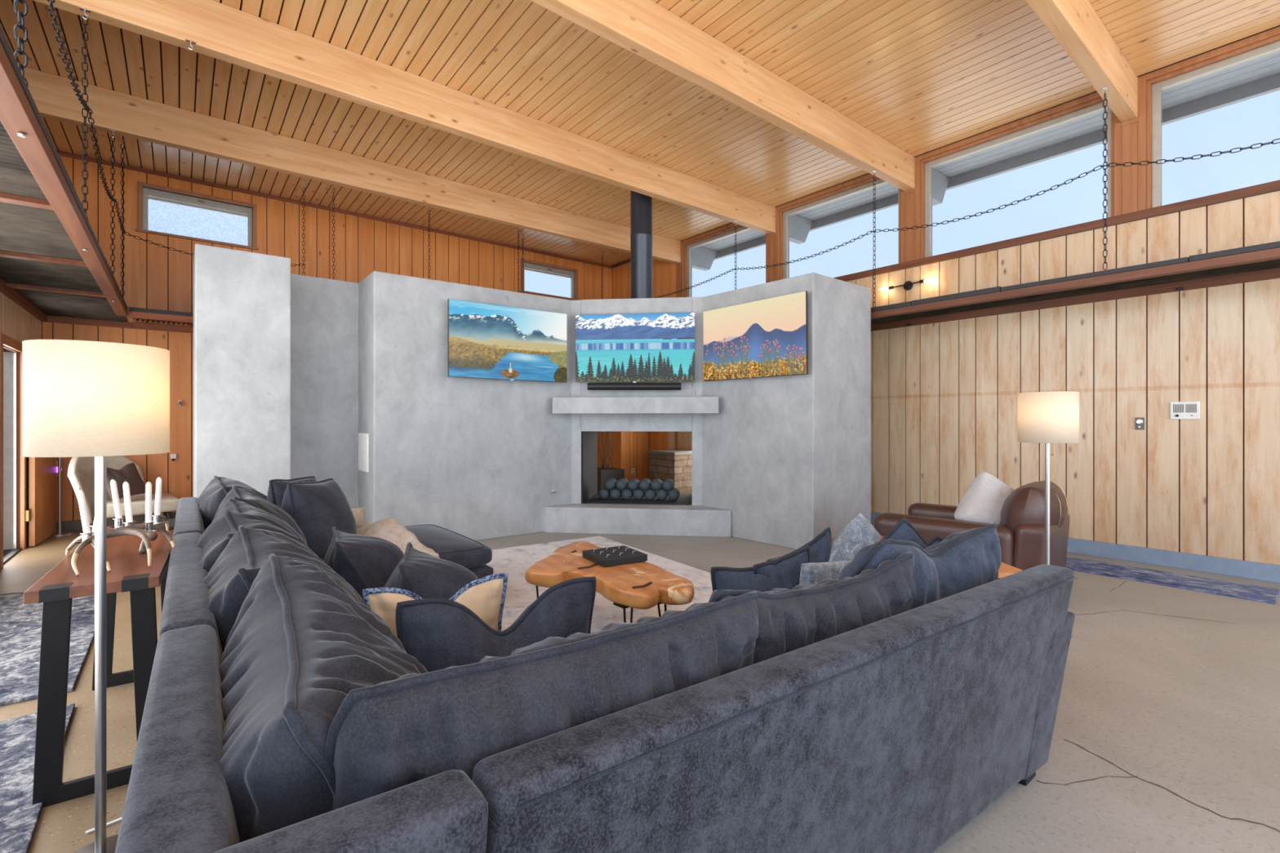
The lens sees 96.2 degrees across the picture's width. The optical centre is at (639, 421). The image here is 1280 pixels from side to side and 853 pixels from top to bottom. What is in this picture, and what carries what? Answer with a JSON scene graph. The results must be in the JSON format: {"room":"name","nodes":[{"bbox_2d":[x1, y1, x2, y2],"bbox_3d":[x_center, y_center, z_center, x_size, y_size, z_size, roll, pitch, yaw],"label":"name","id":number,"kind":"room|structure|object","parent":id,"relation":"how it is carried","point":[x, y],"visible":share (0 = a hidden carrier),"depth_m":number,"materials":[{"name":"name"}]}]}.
{"room":"living room","nodes":[
{"label":"living room","id":0,"kind":"room"},
{"bbox_2d":[0,292,41,548],"bbox_3d":[-5.658,-0.950,4.974,0.120,4.500,4.440,0,0,-39],"label":"wall","id":1,"kind":"structure","parent":0,"point":[17,323],"depth_m":5.80,"materials":[{"name":"brown wood"}]},
{"bbox_2d":[0,332,56,568],"bbox_3d":[-6.510,0.255,6.060,0.350,2.090,3.100,0,0,-39],"label":"door","id":2,"kind":"structure","parent":1,"relation":"in","point":[41,515],"depth_m":5.77,"materials":[{"name":"brown wood"}]},
{"bbox_2d":[41,150,612,521],"bbox_3d":[-3.794,-0.950,9.262,8.354,4.500,0.120,0,0,-39],"label":"wall","id":3,"kind":"structure","parent":0,"point":[155,277],"depth_m":7.53,"materials":[{"name":"orange wood"}]},
{"bbox_2d":[56,512,176,531],"bbox_3d":[-3.750,1.240,9.208,8.154,0.120,0.020,0,0,-39],"label":"baseboard","id":4,"kind":"structure","parent":3,"relation":"attached to","point":[76,525],"depth_m":6.85,"materials":[{"name":"grey paint"}]},
{"bbox_2d":[135,181,258,250],"bbox_3d":[-5.815,-2.683,7.598,1.280,0.625,0.150,0,0,-39],"label":"window","id":5,"kind":"structure","parent":3,"relation":"in","point":[163,213],"depth_m":7.58,"materials":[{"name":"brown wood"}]},
{"bbox_2d":[56,150,611,268],"bbox_3d":[-3.748,-3.147,9.205,8.154,0.045,0.028,0,0,-39],"label":"trim","id":6,"kind":"structure","parent":3,"relation":"attached to","point":[60,153],"depth_m":8.29,"materials":[{"name":"brown wood"}]},
{"bbox_2d":[519,258,579,300],"bbox_3d":[-1.718,-2.658,10.881,1.260,0.615,0.150,0,0,-39],"label":"window","id":7,"kind":"structure","parent":3,"relation":"in","point":[529,267],"depth_m":10.93,"materials":[{"name":"brown wood"}]},
{"bbox_2d":[597,431,648,491],"bbox_3d":[-0.458,0.080,11.065,0.647,2.440,1.160,0,0,-39],"label":"wall","id":8,"kind":"structure","parent":0,"point":[629,449],"depth_m":10.61,"materials":[{"name":"orange wood"}]},
{"bbox_2d":[0,0,1279,266],"bbox_3d":[0.337,-3.220,3.885,8.474,0.100,13.640,0,0,-39],"label":"ceiling","id":9,"kind":"structure","parent":0,"point":[923,77],"depth_m":5.32,"materials":[{"name":"brown wood"}]},
{"bbox_2d":[119,138,125,296],"bbox_3d":[-5.832,-2.216,6.476,0.050,1.908,0.032,0,0,-39],"label":"chain","id":10,"kind":"object","parent":9,"relation":"hanging from","point":[122,176],"visible":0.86,"depth_m":6.47,"materials":[{"name":"metal"}]},
{"bbox_2d":[331,184,335,279],"bbox_3d":[-4.118,-2.216,7.721,0.050,1.908,0.032,0,0,-39],"label":"chain","id":11,"kind":"object","parent":9,"relation":"hanging from","point":[331,184],"visible":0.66,"depth_m":7.71,"materials":[{"name":"metal"}]},
{"bbox_2d":[20,67,680,263],"bbox_3d":[-2.486,-2.982,7.631,8.154,0.375,0.118,0,0,-39],"label":"ceiling beam","id":12,"kind":"structure","parent":9,"relation":"attached to","point":[55,98],"depth_m":6.49,"materials":[{"name":"brown wood"}]},
{"bbox_2d":[109,128,116,274],"bbox_3d":[-5.069,-2.009,5.524,0.050,1.573,0.032,0,0,-39],"label":"chain","id":13,"kind":"object","parent":12,"relation":"hanging from","point":[112,131],"visible":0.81,"depth_m":5.52,"materials":[{"name":"metal"}]},
{"bbox_2d":[33,0,775,234],"bbox_3d":[-1.194,-2.982,6.020,8.154,0.375,0.118,0,0,-39],"label":"ceiling beam","id":14,"kind":"structure","parent":9,"relation":"attached to","point":[220,31],"depth_m":5.13,"materials":[{"name":"brown wood"}]},
{"bbox_2d":[80,7,90,219],"bbox_3d":[-3.768,-2.009,3.901,0.050,1.573,0.032,0,0,-39],"label":"chain","id":15,"kind":"object","parent":14,"relation":"hanging from","point":[85,86],"visible":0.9,"depth_m":3.90,"materials":[{"name":"metal"}]},
{"bbox_2d":[47,0,304,266],"bbox_3d":[-2.935,-2.042,4.303,1.789,0.202,7.191,0,0,-39],"label":"chain","id":16,"kind":"object","parent":15,"relation":"hanging from","point":[84,104],"visible":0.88,"depth_m":3.75,"materials":[{"name":"metal"}]},
{"bbox_2d":[733,220,737,289],"bbox_3d":[1.334,-2.031,8.016,0.050,1.528,0.032,0,0,-39],"label":"hanging chain","id":17,"kind":"object","parent":14,"relation":"hanging from","point":[734,220],"visible":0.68,"depth_m":8.01,"materials":[{"name":"metal"}]},
{"bbox_2d":[653,137,1279,297],"bbox_3d":[2.281,-2.051,6.795,0.032,0.194,9.264,0,0,-39],"label":"chain","id":18,"kind":"object","parent":17,"relation":"hanging from","point":[1272,141],"visible":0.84,"depth_m":5.27,"materials":[{"name":"metal"}]},
{"bbox_2d":[521,232,524,293],"bbox_3d":[-1.977,-2.216,9.693,0.050,1.908,0.032,0,0,-39],"label":"chain","id":19,"kind":"object","parent":9,"relation":"hanging from","point":[522,233],"visible":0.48,"depth_m":9.68,"materials":[{"name":"metal"}]},
{"bbox_2d":[127,306,193,333],"bbox_3d":[-3.456,-1.213,8.788,6.498,0.126,1.004,0,0,-39],"label":"shelf","id":20,"kind":"object","parent":19,"relation":"hanging from","point":[137,313],"visible":0.09,"depth_m":6.67,"materials":[{"name":"wood"}]},
{"bbox_2d":[529,0,915,191],"bbox_3d":[0.097,-2.982,4.408,8.154,0.375,0.118,0,0,-39],"label":"ceiling beam","id":21,"kind":"structure","parent":9,"relation":"attached to","point":[645,28],"depth_m":4.89,"materials":[{"name":"brown wood"}]},
{"bbox_2d":[13,0,27,86],"bbox_3d":[-2.504,-2.008,2.325,0.050,1.575,0.040,0,0,-39],"label":"chain","id":22,"kind":"object","parent":21,"relation":"hanging from","point":[20,20],"visible":0.62,"depth_m":2.32,"materials":[{"name":"metal"}]},
{"bbox_2d":[0,25,133,328],"bbox_3d":[-4.199,-1.210,3.888,0.798,0.127,7.720,0,0,-39],"label":"shelf","id":23,"kind":"object","parent":22,"relation":"hanging from","point":[53,262],"visible":1,"depth_m":3.68,"materials":[{"name":"metal"}]},
{"bbox_2d":[871,169,875,306],"bbox_3d":[2.617,-2.031,6.417,0.050,1.528,0.032,0,0,-39],"label":"chain","id":24,"kind":"object","parent":21,"relation":"hanging from","point":[873,171],"visible":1,"depth_m":6.41,"materials":[{"name":"metal"}]},
{"bbox_2d":[871,240,1279,331],"bbox_3d":[3.081,-1.214,6.513,0.863,0.127,12.710,0,0,-39],"label":"shelf","id":25,"kind":"object","parent":24,"relation":"hanging from","point":[1260,262],"visible":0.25,"depth_m":5.18,"materials":[{"name":"wood"}]},
{"bbox_2d":[1025,0,1137,123],"bbox_3d":[1.384,-2.982,2.803,8.154,0.375,0.118,0,0,-39],"label":"ceiling beam","id":26,"kind":"structure","parent":9,"relation":"attached to","point":[1076,25],"depth_m":4.47,"materials":[{"name":"brown wood"}]},
{"bbox_2d":[1102,86,1107,270],"bbox_3d":[3.899,-2.031,4.817,0.050,1.528,0.032,0,0,-39],"label":"chain","id":27,"kind":"object","parent":26,"relation":"hanging from","point":[1104,88],"visible":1,"depth_m":4.81,"materials":[{"name":"metal"}]},
{"bbox_2d":[0,490,1279,852],"bbox_3d":[0.384,1.359,4.050,8.754,0.121,13.840,0,0,-39],"label":"floor","id":28,"kind":"structure","parent":0,"point":[1166,737],"depth_m":2.49,"materials":[{"name":"concrete"}]},
{"bbox_2d":[0,703,75,852],"bbox_3d":[-1.893,1.290,1.202,0.790,0.020,3.044,0,0,-39],"label":"runner rug","id":29,"kind":"object","parent":28,"relation":"on","point":[19,818],"visible":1,"depth_m":2.04,"materials":[{"name":"blue fabric"}]},
{"bbox_2d":[0,591,94,706],"bbox_3d":[-3.770,1.290,3.488,0.720,0.020,2.439,0,0,-39],"label":"runner rug","id":30,"kind":"object","parent":28,"relation":"on","point":[20,624],"visible":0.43,"depth_m":3.32,"materials":[{"name":"grey carpet"}]},
{"bbox_2d":[48,457,76,537],"bbox_3d":[-6.652,0.575,6.587,0.280,1.450,0.280,0,0,-39],"label":"reading lamp","id":31,"kind":"object","parent":28,"relation":"on","point":[59,533],"visible":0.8,"depth_m":6.58,"materials":[{"name":"silver metal"}]},
{"bbox_2d":[22,339,169,852],"bbox_3d":[-1.564,0.542,1.666,0.310,1.515,0.310,0,0,-39],"label":"floor lamp","id":32,"kind":"object","parent":28,"relation":"on","point":[100,400],"visible":0.95,"depth_m":1.57,"materials":[{"name":"beige fabric"}]},
{"bbox_2d":[23,523,173,807],"bbox_3d":[-2.254,0.924,2.519,0.339,0.751,1.423,0,0,-36],"label":"console table","id":33,"kind":"object","parent":28,"relation":"on","point":[130,571],"visible":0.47,"depth_m":2.00,"materials":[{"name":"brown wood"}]},
{"bbox_2d":[65,514,175,576],"bbox_3d":[-2.115,0.483,2.341,0.352,0.143,0.673,0,0,-39],"label":"candelabra","id":34,"kind":"object","parent":33,"relation":"on","point":[147,535],"visible":0.88,"depth_m":2.29,"materials":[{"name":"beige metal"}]},
{"bbox_2d":[76,488,91,533],"bbox_3d":[-2.130,0.342,2.202,0.039,0.174,0.022,0,0,-39],"label":"candle","id":35,"kind":"object","parent":34,"relation":"on","point":[82,501],"visible":1,"depth_m":2.19,"materials":[{"name":"white wax"}]},
{"bbox_2d":[74,531,94,544],"bbox_3d":[-2.123,0.449,2.207,0.072,0.043,0.071,0,0,-39],"label":"candle cup","id":36,"kind":"object","parent":34,"relation":"on","point":[85,535],"depth_m":2.19,"materials":[{"name":"silver metal"}]},
{"bbox_2d":[110,477,122,518],"bbox_3d":[-2.222,0.326,2.438,0.039,0.174,0.022,0,0,-39],"label":"candle","id":37,"kind":"object","parent":34,"relation":"on","point":[116,501],"visible":1,"depth_m":2.43,"materials":[{"name":"white wax"}]},
{"bbox_2d":[107,517,125,528],"bbox_3d":[-2.215,0.432,2.443,0.072,0.043,0.071,0,0,-39],"label":"candle cup","id":38,"kind":"object","parent":34,"relation":"on","point":[118,522],"depth_m":2.43,"materials":[{"name":"silver metal"}]},
{"bbox_2d":[122,480,133,522],"bbox_3d":[-2.093,0.326,2.348,0.032,0.174,0.022,0,0,-39],"label":"candle","id":39,"kind":"object","parent":34,"relation":"on","point":[128,512],"visible":1,"depth_m":2.34,"materials":[{"name":"white wax"}]},
{"bbox_2d":[145,480,151,522],"bbox_3d":[-2.015,0.328,2.357,0.022,0.173,0.022,0,0,-39],"label":"candle","id":40,"kind":"object","parent":34,"relation":"on","point":[148,486],"visible":1,"depth_m":2.35,"materials":[{"name":"white wax"}]},
{"bbox_2d":[142,521,159,532],"bbox_3d":[-2.015,0.434,2.357,0.072,0.043,0.071,0,0,-39],"label":"candle cup","id":41,"kind":"object","parent":34,"relation":"on","point":[149,526],"depth_m":2.35,"materials":[{"name":"silver metal"}]},
{"bbox_2d":[154,475,161,515],"bbox_3d":[-2.121,0.326,2.529,0.026,0.173,0.022,0,0,-39],"label":"candle","id":42,"kind":"object","parent":34,"relation":"on","point":[158,482],"visible":1,"depth_m":2.52,"materials":[{"name":"white wax"}]},
{"bbox_2d":[151,514,168,524],"bbox_3d":[-2.123,0.432,2.528,0.072,0.043,0.071,0,0,-39],"label":"candle cup","id":43,"kind":"object","parent":34,"relation":"on","point":[157,518],"depth_m":2.52,"materials":[{"name":"silver metal"}]},
{"bbox_2d":[67,455,178,531],"bbox_3d":[-5.927,0.820,6.660,0.936,0.970,0.827,0,0,-39],"label":"lounge chair","id":44,"kind":"object","parent":28,"relation":"on","point":[81,470],"visible":0.46,"depth_m":6.42,"materials":[{"name":"beige fabric"}]},
{"bbox_2d":[106,462,145,499],"bbox_3d":[-5.838,0.675,6.508,0.191,0.378,0.526,0,0,-4],"label":"throw pillow","id":45,"kind":"object","parent":44,"relation":"on","point":[129,473],"visible":0.66,"depth_m":6.51,"materials":[{"name":"brown fabric"}]},
{"bbox_2d":[193,190,871,549],"bbox_3d":[-0.934,-0.935,6.589,6.794,4.470,2.709,0,0,-10],"label":"fireplace","id":46,"kind":"object","parent":28,"relation":"on","point":[289,369],"visible":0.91,"depth_m":5.98,"materials":[{"name":"concrete"}]},
{"bbox_2d":[358,432,368,472],"bbox_3d":[-2.831,0.317,5.882,0.018,0.387,0.360,0,0,-39],"label":"access panel","id":47,"kind":"object","parent":46,"relation":"attached to","point":[363,438],"visible":1,"depth_m":5.84,"materials":[{"name":"white paint"}]},
{"bbox_2d":[448,298,566,382],"bbox_3d":[-1.439,-0.857,6.368,1.406,0.815,0.099,0,0,-39],"label":"television","id":48,"kind":"object","parent":46,"relation":"attached to","point":[486,340],"visible":1,"depth_m":6.29,"materials":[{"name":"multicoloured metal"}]},
{"bbox_2d":[598,488,609,499],"bbox_3d":[-0.457,0.923,7.282,0.139,0.140,0.139,0,0,-19],"label":"ball","id":49,"kind":"object","parent":46,"relation":"on","point":[603,494],"visible":1,"depth_m":7.23,"materials":[{"name":"stone"}]},
{"bbox_2d":[586,382,681,390],"bbox_3d":[-0.067,-0.408,6.792,1.108,0.092,0.126,0,0,6],"label":"soundbar","id":50,"kind":"object","parent":46,"relation":"attached to","point":[590,386],"visible":1,"depth_m":6.74,"materials":[{"name":"black plastic"}]},
{"bbox_2d":[575,312,694,382],"bbox_3d":[-0.060,-0.863,6.816,1.419,0.812,0.093,0,0,6],"label":"television","id":51,"kind":"object","parent":46,"relation":"attached to","point":[633,348],"visible":1,"depth_m":6.77,"materials":[{"name":"multicoloured glass"}]},
{"bbox_2d":[633,488,644,500],"bbox_3d":[-0.017,0.923,7.234,0.139,0.140,0.140,0,0,6],"label":"ball","id":52,"kind":"object","parent":46,"relation":"on","point":[638,494],"visible":1,"depth_m":7.19,"materials":[{"name":"stone"}]},
{"bbox_2d":[644,488,655,500],"bbox_3d":[0.129,0.923,7.218,0.140,0.140,0.139,0,0,-22],"label":"ball","id":53,"kind":"object","parent":46,"relation":"on","point":[650,494],"visible":1,"depth_m":7.17,"materials":[{"name":"stone"}]},
{"bbox_2d":[656,488,667,500],"bbox_3d":[0.276,0.923,7.202,0.139,0.139,0.140,0,0,37],"label":"ball","id":54,"kind":"object","parent":46,"relation":"on","point":[661,495],"visible":1,"depth_m":7.15,"materials":[{"name":"grey stone"}]},
{"bbox_2d":[702,290,808,381],"bbox_3d":[1.216,-0.869,6.186,0.093,0.824,1.418,0,0,-39],"label":"television","id":55,"kind":"object","parent":46,"relation":"attached to","point":[768,337],"visible":1,"depth_m":6.06,"materials":[{"name":"multicoloured glass"}]},
{"bbox_2d":[115,497,1077,852],"bbox_3d":[-0.771,0.907,2.964,2.642,0.785,4.376,0,0,-39],"label":"sectional sofa","id":56,"kind":"object","parent":28,"relation":"on","point":[893,734],"visible":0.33,"depth_m":1.17,"materials":[{"name":"grey fabric"}]},
{"bbox_2d":[195,475,266,529],"bbox_3d":[-2.607,0.646,3.714,0.560,0.543,0.794,0,0,-39],"label":"cushion","id":57,"kind":"object","parent":56,"relation":"on","point":[210,500],"visible":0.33,"depth_m":3.43,"materials":[{"name":"grey fabric"}]},
{"bbox_2d":[196,508,318,572],"bbox_3d":[-1.561,0.664,2.336,0.532,0.556,0.618,0,0,-39],"label":"cushion","id":58,"kind":"object","parent":56,"relation":"on","point":[215,539],"visible":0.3,"depth_m":2.37,"materials":[{"name":"grey fabric"}]},
{"bbox_2d":[211,485,306,542],"bbox_3d":[-2.082,0.641,3.130,0.481,0.545,0.526,0,0,-39],"label":"cushion","id":59,"kind":"object","parent":56,"relation":"on","point":[245,495],"visible":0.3,"depth_m":3.13,"materials":[{"name":"grey fabric"}]},
{"bbox_2d":[217,497,307,545],"bbox_3d":[-1.797,0.656,2.719,0.462,0.551,0.509,0,0,-39],"label":"cushion","id":60,"kind":"object","parent":56,"relation":"on","point":[232,504],"visible":0.18,"depth_m":2.73,"materials":[{"name":"grey fabric"}]},
{"bbox_2d":[202,524,364,652],"bbox_3d":[-1.179,0.657,1.866,0.543,0.577,0.551,0,0,-39],"label":"cushion","id":61,"kind":"object","parent":56,"relation":"on","point":[229,580],"visible":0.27,"depth_m":1.85,"materials":[{"name":"grey fabric"}]},
{"bbox_2d":[266,475,317,507],"bbox_3d":[-2.209,0.614,3.727,0.324,0.511,0.477,0,0,6],"label":"throw pillow","id":62,"kind":"object","parent":56,"relation":"on","point":[277,487],"visible":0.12,"depth_m":3.52,"materials":[{"name":"fabric"}]},
{"bbox_2d":[280,478,356,560],"bbox_3d":[-1.959,0.609,3.507,0.388,0.512,0.511,0,0,8],"label":"throw pillow","id":63,"kind":"object","parent":56,"relation":"on","point":[316,508],"visible":0.54,"depth_m":3.33,"materials":[{"name":"fabric"}]},
{"bbox_2d":[218,553,428,842],"bbox_3d":[-0.689,0.667,1.289,0.531,0.598,0.962,0,0,-39],"label":"cushion","id":64,"kind":"object","parent":56,"relation":"on","point":[298,643],"visible":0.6,"depth_m":1.05,"materials":[{"name":"grey fabric"}]},
{"bbox_2d":[351,506,366,528],"bbox_3d":[-2.231,0.757,4.378,0.290,0.172,0.158,0,0,-39],"label":"fur pillow","id":65,"kind":"object","parent":56,"relation":"on","point":[359,513],"visible":0.3,"depth_m":4.41,"materials":[{"name":"beige fur"}]},
{"bbox_2d":[323,526,404,599],"bbox_3d":[-1.349,0.724,2.791,0.385,0.378,0.479,0,0,-39],"label":"throw pillow","id":66,"kind":"object","parent":56,"relation":"on","point":[364,562],"visible":0.59,"depth_m":2.65,"materials":[{"name":"fabric"}]},
{"bbox_2d":[355,518,439,558],"bbox_3d":[-1.775,0.829,3.842,0.636,0.343,0.957,0,0,-39],"label":"fur throw","id":67,"kind":"object","parent":56,"relation":"on","point":[389,530],"visible":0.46,"depth_m":3.71,"materials":[{"name":"beige fur"}]},
{"bbox_2d":[384,542,478,599],"bbox_3d":[-0.893,0.739,2.389,0.444,0.401,0.412,0,0,31],"label":"throw pillow","id":68,"kind":"object","parent":56,"relation":"on","point":[424,575],"visible":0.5,"depth_m":2.28,"materials":[{"name":"fabric"}]},
{"bbox_2d":[362,573,507,635],"bbox_3d":[-0.645,0.685,1.833,0.436,0.383,0.158,0,0,-29],"label":"fringed pillow","id":69,"kind":"object","parent":56,"relation":"on","point":[485,597],"visible":0.27,"depth_m":1.82,"materials":[{"name":"beige fabric"}]},
{"bbox_2d":[404,524,492,568],"bbox_3d":[-1.939,0.892,3.922,1.520,0.205,1.215,0,0,-39],"label":"seat cushion","id":70,"kind":"object","parent":56,"relation":"on","point":[450,545],"depth_m":3.90,"materials":[{"name":"fabric"}]},
{"bbox_2d":[395,576,595,671],"bbox_3d":[-0.425,0.707,1.746,0.588,0.422,0.291,0,0,-39],"label":"throw pillow","id":71,"kind":"object","parent":56,"relation":"on","point":[440,633],"visible":0.44,"depth_m":1.65,"materials":[{"name":"fabric"}]},
{"bbox_2d":[325,591,759,810],"bbox_3d":[-0.138,0.645,1.194,0.963,0.486,0.389,0,0,-39],"label":"cushion","id":72,"kind":"object","parent":56,"relation":"on","point":[384,736],"visible":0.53,"depth_m":0.97,"materials":[{"name":"grey fabric"}]},
{"bbox_2d":[710,546,810,591],"bbox_3d":[0.493,0.705,2.292,0.440,0.425,0.240,0,0,1],"label":"throw pillow","id":73,"kind":"object","parent":56,"relation":"on","point":[786,572],"visible":0.31,"depth_m":2.21,"materials":[{"name":"blue fabric"}]},
{"bbox_2d":[752,526,831,577],"bbox_3d":[0.642,0.696,2.378,0.470,0.514,0.253,0,0,-12],"label":"throw pillow","id":74,"kind":"object","parent":56,"relation":"on","point":[820,545],"visible":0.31,"depth_m":2.33,"materials":[{"name":"blue fabric"}]},
{"bbox_2d":[708,551,915,664],"bbox_3d":[0.442,0.636,1.652,0.841,0.476,0.318,0,0,-32],"label":"cushion","id":75,"kind":"object","parent":56,"relation":"on","point":[800,616],"visible":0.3,"depth_m":1.55,"materials":[{"name":"grey fabric"}]},
{"bbox_2d":[799,560,852,586],"bbox_3d":[0.749,0.675,2.208,0.330,0.311,0.178,0,0,-15],"label":"fur pillow","id":76,"kind":"object","parent":56,"relation":"on","point":[811,573],"visible":0.17,"depth_m":2.13,"materials":[{"name":"grey fur"}]},
{"bbox_2d":[828,512,883,562],"bbox_3d":[0.915,0.658,2.393,0.556,0.557,0.209,0,0,-3],"label":"fur pillow","id":77,"kind":"object","parent":56,"relation":"on","point":[859,533],"visible":0.16,"depth_m":2.35,"materials":[{"name":"grey fur"}]},
{"bbox_2d":[882,517,927,548],"bbox_3d":[1.067,0.682,2.332,0.567,0.582,0.222,0,0,-13],"label":"throw pillow","id":78,"kind":"object","parent":56,"relation":"on","point":[903,530],"visible":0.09,"depth_m":2.31,"materials":[{"name":"blue fabric"}]},
{"bbox_2d":[835,523,1001,609],"bbox_3d":[0.969,0.621,2.073,0.909,0.508,0.342,0,0,-34],"label":"cushion","id":79,"kind":"object","parent":56,"relation":"on","point":[963,561],"visible":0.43,"depth_m":1.98,"materials":[{"name":"blue fabric"}]},
{"bbox_2d":[923,534,943,549],"bbox_3d":[1.161,0.705,2.244,0.522,0.521,0.195,0,0,-7],"label":"throw pillow","id":80,"kind":"object","parent":56,"relation":"on","point":[936,539],"visible":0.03,"depth_m":2.23,"materials":[{"name":"blue fabric"}]},
{"bbox_2d":[485,536,712,633],"bbox_3d":[-0.702,1.294,4.737,2.319,0.012,2.582,0,0,-34],"label":"area rug","id":81,"kind":"object","parent":28,"relation":"on","point":[515,562],"visible":0.29,"depth_m":4.59,"materials":[{"name":"white fabric"}]},
{"bbox_2d":[524,541,694,622],"bbox_3d":[-0.254,1.064,3.377,0.719,0.447,1.362,0,0,-39],"label":"coffee table","id":82,"kind":"object","parent":81,"relation":"on","point":[643,585],"visible":0.71,"depth_m":3.16,"materials":[{"name":"brown wood"}]},
{"bbox_2d":[582,545,647,567],"bbox_3d":[-0.157,0.827,3.533,0.296,0.040,0.296,0,0,-31],"label":"game board","id":83,"kind":"object","parent":82,"relation":"on","point":[627,557],"visible":1,"depth_m":3.46,"materials":[{"name":"black wood"}]},
{"bbox_2d":[596,431,624,493],"bbox_3d":[-0.603,0.321,9.994,0.500,1.959,0.450,0,0,-39],"label":"planter","id":84,"kind":"object","parent":28,"relation":"on","point":[605,473],"visible":0.44,"depth_m":9.90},
{"bbox_2d":[647,449,692,494],"bbox_3d":[0.573,0.902,9.777,0.595,0.795,0.700,0,0,-39],"label":"stone plinth","id":85,"kind":"object","parent":28,"relation":"on","point":[676,465],"visible":0.59,"depth_m":9.52,"materials":[{"name":"beige brick"}]},
{"bbox_2d":[874,480,1070,579],"bbox_3d":[2.629,0.858,4.542,1.204,0.805,1.002,0,0,43],"label":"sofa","id":86,"kind":"object","parent":28,"relation":"on","point":[1020,531],"visible":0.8,"depth_m":4.01,"materials":[{"name":"brown leather"}]},
{"bbox_2d":[954,471,1014,524],"bbox_3d":[2.735,0.700,4.473,0.562,0.610,0.417,0,0,-39],"label":"pillow","id":87,"kind":"object","parent":86,"relation":"on","point":[984,500],"visible":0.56,"depth_m":4.37,"materials":[{"name":"white fabric"}]},
{"bbox_2d":[998,562,1022,577],"bbox_3d":[1.446,0.972,2.586,0.584,0.655,0.272,0,0,6],"label":"side table","id":88,"kind":"object","parent":28,"relation":"on","point":[1005,570],"visible":0.09,"depth_m":2.48,"materials":[{"name":"brown wood"}]},
{"bbox_2d":[1017,391,1079,639],"bbox_3d":[2.507,0.562,3.535,0.310,1.475,0.310,0,0,-39],"label":"floor lamp","id":89,"kind":"object","parent":28,"relation":"on","point":[1046,418],"visible":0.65,"depth_m":3.43,"materials":[{"name":"white fabric"}]},
{"bbox_2d":[873,526,1279,604],"bbox_3d":[3.400,1.294,5.904,0.550,0.012,4.240,0,0,-39],"label":"runner rug","id":90,"kind":"object","parent":28,"relation":"on","point":[1264,594],"visible":0.44,"depth_m":4.64,"materials":[{"name":"fabric"}]},
{"bbox_2d":[612,191,1279,564],"bbox_3d":[3.675,-0.950,6.560,0.120,4.500,13.640,0,0,-39],"label":"wall","id":91,"kind":"structure","parent":0,"point":[944,395],"depth_m":5.46,"materials":[{"name":"brown wood"}]},
{"bbox_2d":[667,431,675,449],"bbox_3d":[0.560,0.080,10.305,0.014,2.440,0.180,0,0,-39],"label":"trim","id":92,"kind":"structure","parent":91,"relation":"attached to","point":[671,435],"depth_m":10.29,"materials":[{"name":"brown wood"}]},
{"bbox_2d":[680,222,769,297],"bbox_3d":[1.388,-2.514,9.413,0.160,1.313,1.947,0,0,-39],"label":"window","id":93,"kind":"structure","parent":91,"relation":"in","point":[687,245],"depth_m":9.84,"materials":[{"name":"brown wood"}]},
{"bbox_2d":[775,173,905,280],"bbox_3d":[2.679,-2.514,7.802,0.160,1.313,1.947,0,0,-39],"label":"window","id":94,"kind":"structure","parent":91,"relation":"in","point":[783,212],"depth_m":7.98,"materials":[{"name":"brown wood"}]},
{"bbox_2d":[879,278,934,290],"bbox_3d":[3.231,-1.645,6.954,0.078,0.110,0.670,0,0,-39],"label":"wall sconce","id":95,"kind":"object","parent":91,"relation":"attached to","point":[908,285],"visible":1,"depth_m":6.95,"materials":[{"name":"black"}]},
{"bbox_2d":[675,118,1137,297],"bbox_3d":[3.965,-2.326,6.196,0.162,0.938,10.428,0,0,-39],"label":"trim","id":96,"kind":"structure","parent":91,"relation":"attached to","point":[1129,128],"depth_m":5.38,"materials":[{"name":"brown wood"}]},
{"bbox_2d":[682,26,1279,271],"bbox_3d":[4.084,-3.010,6.824,0.890,0.440,13.540,0,0,-39],"label":"trim","id":97,"kind":"structure","parent":91,"relation":"attached to","point":[1260,77],"depth_m":6.71,"materials":[{"name":"grey paint"}]},
{"bbox_2d":[915,92,1121,259],"bbox_3d":[3.969,-2.514,6.193,0.160,1.313,1.940,0,0,-39],"label":"window","id":98,"kind":"structure","parent":91,"relation":"in","point":[1092,104],"depth_m":6.13,"materials":[{"name":"brown wood"}]},
{"bbox_2d":[832,179,1279,281],"bbox_3d":[4.301,-1.895,5.659,0.030,0.080,11.450,0,0,-39],"label":"trim","id":99,"kind":"structure","parent":91,"relation":"attached to","point":[1273,186],"depth_m":5.59,"materials":[{"name":"brown wood"}]},
{"bbox_2d":[871,511,1279,582],"bbox_3d":[4.270,1.230,5.705,0.020,0.141,11.560,0,0,-39],"label":"baseboard","id":100,"kind":"structure","parent":91,"relation":"attached to","point":[1221,566],"depth_m":5.08,"materials":[{"name":"blue stone"}]},
{"bbox_2d":[1135,417,1144,429],"bbox_3d":[4.596,0.022,5.288,0.032,0.110,0.062,0,0,-39],"label":"light switch","id":101,"kind":"object","parent":91,"relation":"attached to","point":[1140,422],"visible":1,"depth_m":5.28,"materials":[{"name":"grey paint"}]},
{"bbox_2d":[1170,401,1199,419],"bbox_3d":[4.788,-0.095,5.049,0.032,0.154,0.190,0,0,-39],"label":"intercom","id":102,"kind":"object","parent":91,"relation":"attached to","point":[1179,410],"visible":1,"depth_m":5.05,"materials":[{"name":"white paint"}]},
{"bbox_2d":[1137,26,1279,218],"bbox_3d":[5.257,-2.514,4.586,0.160,1.313,1.944,0,0,-39],"label":"window","id":103,"kind":"structure","parent":91,"relation":"in","point":[1151,85],"depth_m":5.23,"materials":[{"name":"brown wood"}]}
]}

